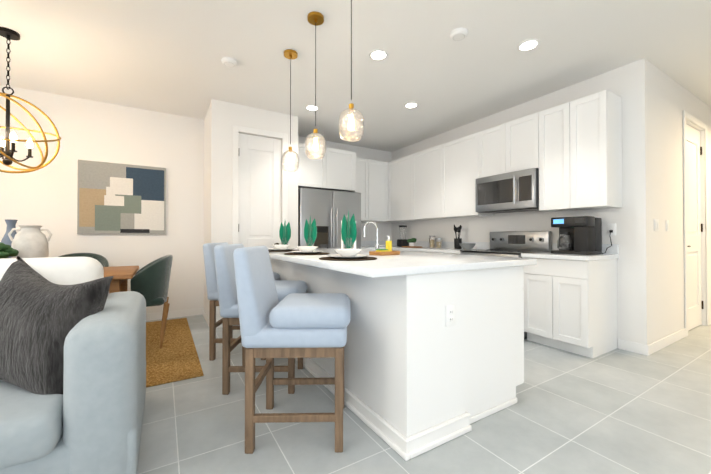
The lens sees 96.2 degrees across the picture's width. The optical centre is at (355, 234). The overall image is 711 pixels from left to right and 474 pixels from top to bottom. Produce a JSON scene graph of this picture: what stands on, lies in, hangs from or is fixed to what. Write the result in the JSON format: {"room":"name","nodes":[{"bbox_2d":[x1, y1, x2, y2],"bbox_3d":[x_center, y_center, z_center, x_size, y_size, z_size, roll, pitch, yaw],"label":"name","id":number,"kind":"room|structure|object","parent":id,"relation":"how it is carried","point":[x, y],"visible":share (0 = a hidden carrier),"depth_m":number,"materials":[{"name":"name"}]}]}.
{"room":"open-plan kitchen","nodes":[
{"label":"open-plan kitchen","id":0,"kind":"room"},
{"bbox_2d":[0,58,710,344],"bbox_3d":[1.000,-0.277,1.134,15.480,2.740,9.280,0,-1,-31],"label":"wall","id":1,"kind":"structure","parent":0,"point":[193,157],"depth_m":3.77,"materials":[{"name":"white paint"}]},
{"bbox_2d":[77,160,165,233],"bbox_3d":[-2.903,-0.443,4.009,0.895,0.880,0.038,0,-1,-31],"label":"canvas art","id":2,"kind":"object","parent":1,"relation":"attached to","point":[115,198],"visible":0.98,"depth_m":3.97,"materials":[{"name":"multicoloured fabric"}]},
{"bbox_2d":[232,125,287,249],"bbox_3d":[-1.228,-0.117,4.129,0.700,2.470,0.106,0,-1,-31],"label":"door","id":3,"kind":"structure","parent":1,"relation":"attached to","point":[256,202],"depth_m":4.13,"materials":[{"name":"white paint"}]},
{"bbox_2d":[298,143,329,189],"bbox_3d":[-0.791,-1.005,4.958,0.567,0.620,0.610,0,-1,-31],"label":"upper cabinet","id":4,"kind":"object","parent":1,"relation":"attached to","point":[314,173],"depth_m":4.72,"materials":[{"name":"white paint"}]},
{"bbox_2d":[330,148,357,191],"bbox_3d":[-0.408,-1.003,5.189,0.567,0.620,0.610,0,-1,-31],"label":"upper cabinet","id":5,"kind":"object","parent":1,"relation":"attached to","point":[343,163],"depth_m":4.98,"materials":[{"name":"white paint"}]},
{"bbox_2d":[354,158,365,221],"bbox_3d":[-0.015,-0.775,5.589,0.481,1.070,0.330,0,-1,-31],"label":"upper cabinet","id":6,"kind":"object","parent":1,"relation":"attached to","point":[361,161],"depth_m":5.49,"materials":[{"name":"white paint"}]},
{"bbox_2d":[366,159,385,221],"bbox_3d":[0.319,-0.773,5.756,0.501,1.070,0.390,0,-1,-31],"label":"upper cabinet","id":7,"kind":"object","parent":1,"relation":"attached to","point":[375,170],"depth_m":5.63,"materials":[{"name":"white paint"}]},
{"bbox_2d":[386,154,413,221],"bbox_3d":[0.878,-0.775,5.539,0.389,1.070,0.717,0,-1,-31],"label":"upper cabinet","id":8,"kind":"object","parent":1,"relation":"attached to","point":[399,172],"depth_m":5.47,"materials":[{"name":"white paint"}]},
{"bbox_2d":[146,308,710,355],"bbox_3d":[-0.337,1.064,3.332,15.200,0.095,3.832,0,-1,-31],"label":"baseboard","id":9,"kind":"structure","parent":1,"relation":"attached to","point":[651,348],"depth_m":3.25,"materials":[{"name":"white paint"}]},
{"bbox_2d":[414,146,445,220],"bbox_3d":[1.224,-0.779,5.023,0.330,1.070,0.762,0,-1,-31],"label":"upper cabinet","id":10,"kind":"object","parent":1,"relation":"attached to","point":[425,161],"depth_m":4.93,"materials":[{"name":"white paint"}]},
{"bbox_2d":[438,132,494,217],"bbox_3d":[1.557,-0.784,4.474,0.330,1.070,0.762,0,-1,-31],"label":"upper cabinet","id":11,"kind":"object","parent":1,"relation":"attached to","point":[458,158],"depth_m":4.40,"materials":[{"name":"white paint"}]},
{"bbox_2d":[478,126,497,177],"bbox_3d":[1.838,-1.020,4.011,0.330,0.605,0.445,0,-1,-31],"label":"upper cabinet","id":12,"kind":"object","parent":1,"relation":"attached to","point":[488,138],"depth_m":4.00,"materials":[{"name":"white paint"}]},
{"bbox_2d":[498,115,529,173],"bbox_3d":[2.006,-1.023,3.732,0.330,0.605,0.444,0,-1,-31],"label":"upper cabinet","id":13,"kind":"object","parent":1,"relation":"attached to","point":[513,136],"depth_m":3.70,"materials":[{"name":"white paint"}]},
{"bbox_2d":[475,168,538,213],"bbox_3d":[1.869,-0.498,3.835,0.454,0.436,0.760,0,-1,-31],"label":"over-the-range microwave","id":14,"kind":"object","parent":13,"relation":"attached to","point":[515,191],"visible":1,"depth_m":3.69,"materials":[{"name":"grey metal"}]},
{"bbox_2d":[530,104,576,211],"bbox_3d":[2.202,-0.793,3.407,0.330,1.070,0.429,0,-1,-31],"label":"upper cabinet","id":15,"kind":"object","parent":1,"relation":"attached to","point":[545,125],"depth_m":3.38,"materials":[{"name":"white paint"}]},
{"bbox_2d":[562,90,621,209],"bbox_3d":[2.347,-0.795,3.167,0.330,1.070,0.370,0,-1,-31],"label":"upper cabinet","id":16,"kind":"object","parent":1,"relation":"attached to","point":[571,151],"depth_m":3.05,"materials":[{"name":"white paint"}]},
{"bbox_2d":[602,223,615,253],"bbox_3d":[2.497,0.042,3.144,0.092,0.299,0.088,0,-1,-31],"label":"outlet","id":17,"kind":"object","parent":1,"relation":"attached to","point":[611,229],"visible":1,"depth_m":3.15,"materials":[{"name":"white plastic"}]},
{"bbox_2d":[654,219,658,230],"bbox_3d":[2.892,-0.091,3.065,0.116,0.116,0.010,0,-1,-31],"label":"switch plate","id":18,"kind":"object","parent":1,"relation":"attached to","point":[656,224],"depth_m":3.05,"materials":[{"name":"white plastic"}]},
{"bbox_2d":[666,220,668,230],"bbox_3d":[3.149,-0.089,3.220,0.072,0.116,0.010,0,-1,-31],"label":"switch plate","id":19,"kind":"object","parent":1,"relation":"attached to","point":[667,221],"depth_m":3.21,"materials":[{"name":"white plastic"}]},
{"bbox_2d":[683,111,709,336],"bbox_3d":[3.936,-0.120,3.775,0.900,2.470,0.156,0,-1,-31],"label":"door","id":20,"kind":"structure","parent":1,"relation":"attached to","point":[695,154],"depth_m":3.84,"materials":[{"name":"white paint"}]},
{"bbox_2d":[0,0,710,151],"bbox_3d":[1.000,-1.697,1.145,15.600,0.100,9.400,0,-1,-31],"label":"ceiling","id":21,"kind":"structure","parent":0,"point":[164,56],"depth_m":2.88,"materials":[{"name":"white paint"}]},
{"bbox_2d":[0,27,60,172],"bbox_3d":[-2.799,-1.065,2.571,0.638,1.139,0.592,0,-1,-31],"label":"chandelier","id":22,"kind":"object","parent":21,"relation":"hanging from","point":[9,35],"visible":1,"depth_m":2.57,"materials":[{"name":"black metal"}]},
{"bbox_2d":[221,57,236,67],"bbox_3d":[-1.187,-1.613,3.001,0.139,0.037,0.139,0,0,14],"label":"smoke detector","id":23,"kind":"object","parent":21,"relation":"attached to","point":[229,62],"depth_m":2.97,"materials":[{"name":"white paint"}]},
{"bbox_2d":[281,49,298,171],"bbox_3d":[-0.584,-1.103,2.870,0.158,1.058,0.158,0,-1,-31],"label":"pendant light","id":24,"kind":"object","parent":21,"relation":"hanging from","point":[290,54],"visible":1,"depth_m":2.86,"materials":[{"name":"glass"}]},
{"bbox_2d":[305,105,318,110],"bbox_3d":[-0.556,-1.618,4.084,0.173,0.012,0.173,0,-1,-37],"label":"recessed light","id":25,"kind":"object","parent":21,"relation":"in","point":[309,107],"depth_m":4.06,"materials":[{"name":"white paint"}]},
{"bbox_2d":[305,11,325,158],"bbox_3d":[-0.300,-1.107,2.400,0.158,1.058,0.158,0,-1,-31],"label":"pendant light","id":26,"kind":"object","parent":21,"relation":"hanging from","point":[315,18],"visible":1,"depth_m":2.38,"materials":[{"name":"glass"}]},
{"bbox_2d":[338,0,363,140],"bbox_3d":[-0.025,-1.111,1.946,0.158,1.058,0.158,0,-1,-31],"label":"pendant light","id":27,"kind":"object","parent":21,"relation":"hanging from","point":[351,123],"visible":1,"depth_m":1.93,"materials":[{"name":"glass"}]},
{"bbox_2d":[369,49,387,60],"bbox_3d":[0.208,-1.628,2.898,0.173,0.012,0.173,0,-1,-37],"label":"recessed light","id":28,"kind":"object","parent":21,"relation":"in","point":[380,54],"depth_m":2.89,"materials":[{"name":"white paint"}]},
{"bbox_2d":[404,102,417,107],"bbox_3d":[0.698,-1.619,4.001,0.173,0.012,0.173,0,-1,-37],"label":"recessed light","id":29,"kind":"object","parent":21,"relation":"in","point":[411,104],"depth_m":4.00,"materials":[{"name":"white paint"}]},
{"bbox_2d":[450,27,467,40],"bbox_3d":[0.839,-1.616,2.590,0.139,0.037,0.139,0,0,14],"label":"smoke detector","id":30,"kind":"object","parent":21,"relation":"attached to","point":[459,34],"depth_m":2.56,"materials":[{"name":"white paint"}]},
{"bbox_2d":[517,39,539,50],"bbox_3d":[1.490,-1.629,2.750,0.173,0.012,0.173,0,-1,-37],"label":"recessed light","id":31,"kind":"object","parent":21,"relation":"in","point":[527,45],"depth_m":2.74,"materials":[{"name":"white paint"}]},
{"bbox_2d":[137,315,710,473],"bbox_3d":[1.000,1.143,1.122,15.600,0.100,9.400,0,-1,-31],"label":"floor","id":32,"kind":"structure","parent":0,"point":[617,411],"depth_m":1.83,"materials":[{"name":"tile"}]},
{"bbox_2d":[0,256,145,473],"bbox_3d":[-2.124,0.598,1.142,2.270,0.990,0.980,0,-1,-31],"label":"sofa","id":33,"kind":"object","parent":32,"relation":"on","point":[72,364],"visible":1,"depth_m":1.32,"materials":[{"name":"blue fabric"}]},
{"bbox_2d":[146,318,203,387],"bbox_3d":[-2.953,1.099,2.624,2.890,0.012,2.060,0,-1,-31],"label":"rug","id":34,"kind":"object","parent":32,"relation":"on","point":[175,358],"visible":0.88,"depth_m":2.92,"materials":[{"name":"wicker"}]},
{"bbox_2d":[0,219,138,293],"bbox_3d":[-2.955,0.480,2.633,1.890,1.226,0.970,0,-1,-31],"label":"dining table","id":35,"kind":"object","parent":34,"relation":"on","point":[28,241],"visible":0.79,"depth_m":2.69,"materials":[{"name":"brown wood"}]},
{"bbox_2d":[0,242,18,258],"bbox_3d":[-2.773,0.193,2.432,0.286,0.280,0.269,0,-1,-31],"label":"plant","id":36,"kind":"object","parent":35,"relation":"on","point":[6,250],"depth_m":2.45,"materials":[{"name":"green plant"}]},
{"bbox_2d":[58,253,108,266],"bbox_3d":[-3.015,0.653,3.455,0.550,0.892,0.522,0,-1,-31],"label":"dining chair","id":37,"kind":"object","parent":34,"relation":"on","point":[102,260],"visible":0.19,"depth_m":3.65,"materials":[{"name":"green fabric"}]},
{"bbox_2d":[130,254,172,347],"bbox_3d":[-2.106,0.650,3.151,0.522,0.892,0.550,0,-1,-31],"label":"dining chair","id":38,"kind":"object","parent":34,"relation":"on","point":[149,282],"visible":0.73,"depth_m":3.04,"materials":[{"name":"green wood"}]},
{"bbox_2d":[203,242,279,360],"bbox_3d":[-1.056,0.593,3.035,0.596,1.031,0.490,0,0,-1],"label":"stool","id":39,"kind":"object","parent":32,"relation":"on","point":[210,274],"visible":0.21,"depth_m":2.80,"materials":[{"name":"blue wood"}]},
{"bbox_2d":[214,244,306,394],"bbox_3d":[-0.688,0.588,2.427,0.596,1.031,0.490,0,0,-1],"label":"stool","id":40,"kind":"object","parent":32,"relation":"on","point":[226,285],"visible":0.46,"depth_m":2.20,"materials":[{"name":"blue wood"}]},
{"bbox_2d":[233,245,350,453],"bbox_3d":[-0.326,0.583,1.828,0.596,1.031,0.490,0,0,-1],"label":"stool","id":41,"kind":"object","parent":32,"relation":"on","point":[302,325],"visible":1,"depth_m":1.61,"materials":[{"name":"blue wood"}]},
{"bbox_2d":[298,188,360,248],"bbox_3d":[-0.523,0.240,4.941,0.990,1.770,0.841,0,-1,-31],"label":"fridge","id":42,"kind":"object","parent":32,"relation":"on","point":[327,210],"visible":0.4,"depth_m":4.58,"materials":[{"name":"grey metal"}]},
{"bbox_2d":[271,260,536,460],"bbox_3d":[0.070,0.658,2.871,1.077,0.900,2.453,0,-1,-31],"label":"kitchen island","id":43,"kind":"object","parent":32,"relation":"on","point":[434,352],"depth_m":1.79,"materials":[{"name":"white paint"}]},
{"bbox_2d":[269,248,536,279],"bbox_3d":[-0.007,0.187,2.843,1.320,0.039,2.496,0,-1,-31],"label":"island countertop","id":44,"kind":"structure","parent":43,"relation":"on","point":[387,265],"depth_m":1.89,"materials":[{"name":"white stone"}]},
{"bbox_2d":[268,221,299,251],"bbox_3d":[-0.786,-0.004,3.331,0.386,0.350,0.439,0,-1,-31],"label":"place setting","id":45,"kind":"object","parent":44,"relation":"on","point":[284,233],"visible":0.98,"depth_m":3.46,"materials":[{"name":"white ceramic"}]},
{"bbox_2d":[284,216,329,254],"bbox_3d":[-0.424,-0.009,2.732,0.386,0.350,0.439,0,-1,-31],"label":"place setting","id":46,"kind":"object","parent":44,"relation":"on","point":[310,234],"visible":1,"depth_m":2.85,"materials":[{"name":"white ceramic"}]},
{"bbox_2d":[319,209,376,260],"bbox_3d":[-0.062,-0.014,2.133,0.386,0.350,0.439,0,-1,-31],"label":"place setting","id":47,"kind":"object","parent":44,"relation":"on","point":[348,252],"visible":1,"depth_m":2.25,"materials":[{"name":"white ceramic"}]},
{"bbox_2d":[341,215,355,248],"bbox_3d":[-0.070,-0.004,2.939,0.150,0.343,0.150,0,-1,-31],"label":"paper towel","id":48,"kind":"object","parent":44,"relation":"on","point":[342,241],"visible":0.23,"depth_m":2.91,"materials":[{"name":"white paper"}]},
{"bbox_2d":[363,221,383,250],"bbox_3d":[0.182,0.017,3.161,0.248,0.304,0.052,0,-1,-31],"label":"faucet","id":49,"kind":"object","parent":44,"relation":"on","point":[377,245],"visible":0.92,"depth_m":3.16,"materials":[{"name":"silver metal"}]},
{"bbox_2d":[369,236,399,255],"bbox_3d":[0.236,0.086,2.586,0.220,0.156,0.140,0,-1,-43],"label":"soap tray","id":50,"kind":"object","parent":44,"relation":"on","point":[384,252],"visible":1,"depth_m":2.54,"materials":[{"name":"brown wood"}]},
{"bbox_2d":[446,304,454,326],"bbox_3d":[0.517,0.438,1.733,0.072,0.116,0.009,0,-1,-31],"label":"outlet","id":51,"kind":"object","parent":43,"relation":"attached to","point":[450,308],"depth_m":1.73,"materials":[{"name":"white plastic"}]},
{"bbox_2d":[460,231,551,338],"bbox_3d":[1.736,0.538,3.775,0.715,1.155,0.764,0,-1,-31],"label":"range","id":52,"kind":"object","parent":32,"relation":"on","point":[514,244],"visible":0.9,"depth_m":3.81,"materials":[{"name":"grey metal"}]},
{"bbox_2d":[522,257,617,357],"bbox_3d":[2.148,0.673,3.223,0.600,0.876,0.600,0,-1,-31],"label":"base cabinet","id":53,"kind":"object","parent":32,"relation":"on","point":[570,306],"depth_m":3.00,"materials":[{"name":"white paint"}]},
{"bbox_2d":[361,241,383,248],"bbox_3d":[0.090,0.184,5.471,0.540,0.139,0.625,0,-1,-31],"label":"countertop","id":54,"kind":"structure","parent":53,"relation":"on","point":[364,244],"depth_m":5.86,"materials":[{"name":"stone"}]},
{"bbox_2d":[384,241,489,253],"bbox_3d":[1.005,0.181,5.088,0.630,0.139,2.226,0,-1,-31],"label":"countertop","id":55,"kind":"structure","parent":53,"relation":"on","point":[447,247],"depth_m":4.75,"materials":[{"name":"stone"}]},
{"bbox_2d":[397,225,408,246],"bbox_3d":[0.830,0.028,5.586,0.160,0.372,0.160,0,-1,-31],"label":"blender","id":56,"kind":"object","parent":55,"relation":"on","point":[402,242],"visible":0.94,"depth_m":5.54,"materials":[{"name":"black plastic"}]},
{"bbox_2d":[402,238,421,247],"bbox_3d":[0.925,0.134,5.234,0.180,0.155,0.300,0,-1,-31],"label":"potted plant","id":57,"kind":"object","parent":55,"relation":"on","point":[411,241],"visible":1,"depth_m":5.18,"materials":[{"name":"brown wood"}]},
{"bbox_2d":[429,236,435,247],"bbox_3d":[1.214,0.114,5.047,0.102,0.191,0.102,0,-1,-43],"label":"canister","id":58,"kind":"object","parent":55,"relation":"on","point":[430,241],"depth_m":5.01,"materials":[{"name":"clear glass"}]},
{"bbox_2d":[433,238,441,247],"bbox_3d":[1.287,0.133,4.927,0.102,0.151,0.102,0,-1,-43],"label":"canister","id":59,"kind":"object","parent":55,"relation":"on","point":[433,243],"depth_m":4.89,"materials":[{"name":"clear glass"}]},
{"bbox_2d":[454,225,461,248],"bbox_3d":[1.472,0.031,4.604,0.123,0.351,0.147,0,-1,-31],"label":"utensil crock","id":60,"kind":"object","parent":55,"relation":"on","point":[458,240],"visible":1,"depth_m":4.56,"materials":[{"name":"black"}]},
{"bbox_2d":[459,243,475,249],"bbox_3d":[1.493,0.161,4.256,0.210,0.085,0.210,0,-1,-31],"label":"bowl","id":61,"kind":"object","parent":55,"relation":"on","point":[467,246],"visible":0.96,"depth_m":4.20,"materials":[{"name":"grey ceramic"}]},
{"bbox_2d":[521,243,618,260],"bbox_3d":[2.142,0.165,3.213,0.625,0.139,0.613,0,-1,-31],"label":"countertop","id":62,"kind":"structure","parent":53,"relation":"on","point":[612,251],"depth_m":3.11,"materials":[{"name":"stone"}]},
{"bbox_2d":[551,216,601,254],"bbox_3d":[2.229,0.010,3.242,0.332,0.370,0.340,0,-1,-31],"label":"coffee maker","id":63,"kind":"object","parent":62,"relation":"on","point":[581,235],"visible":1,"depth_m":3.12,"materials":[{"name":"black plastic"}]}
]}

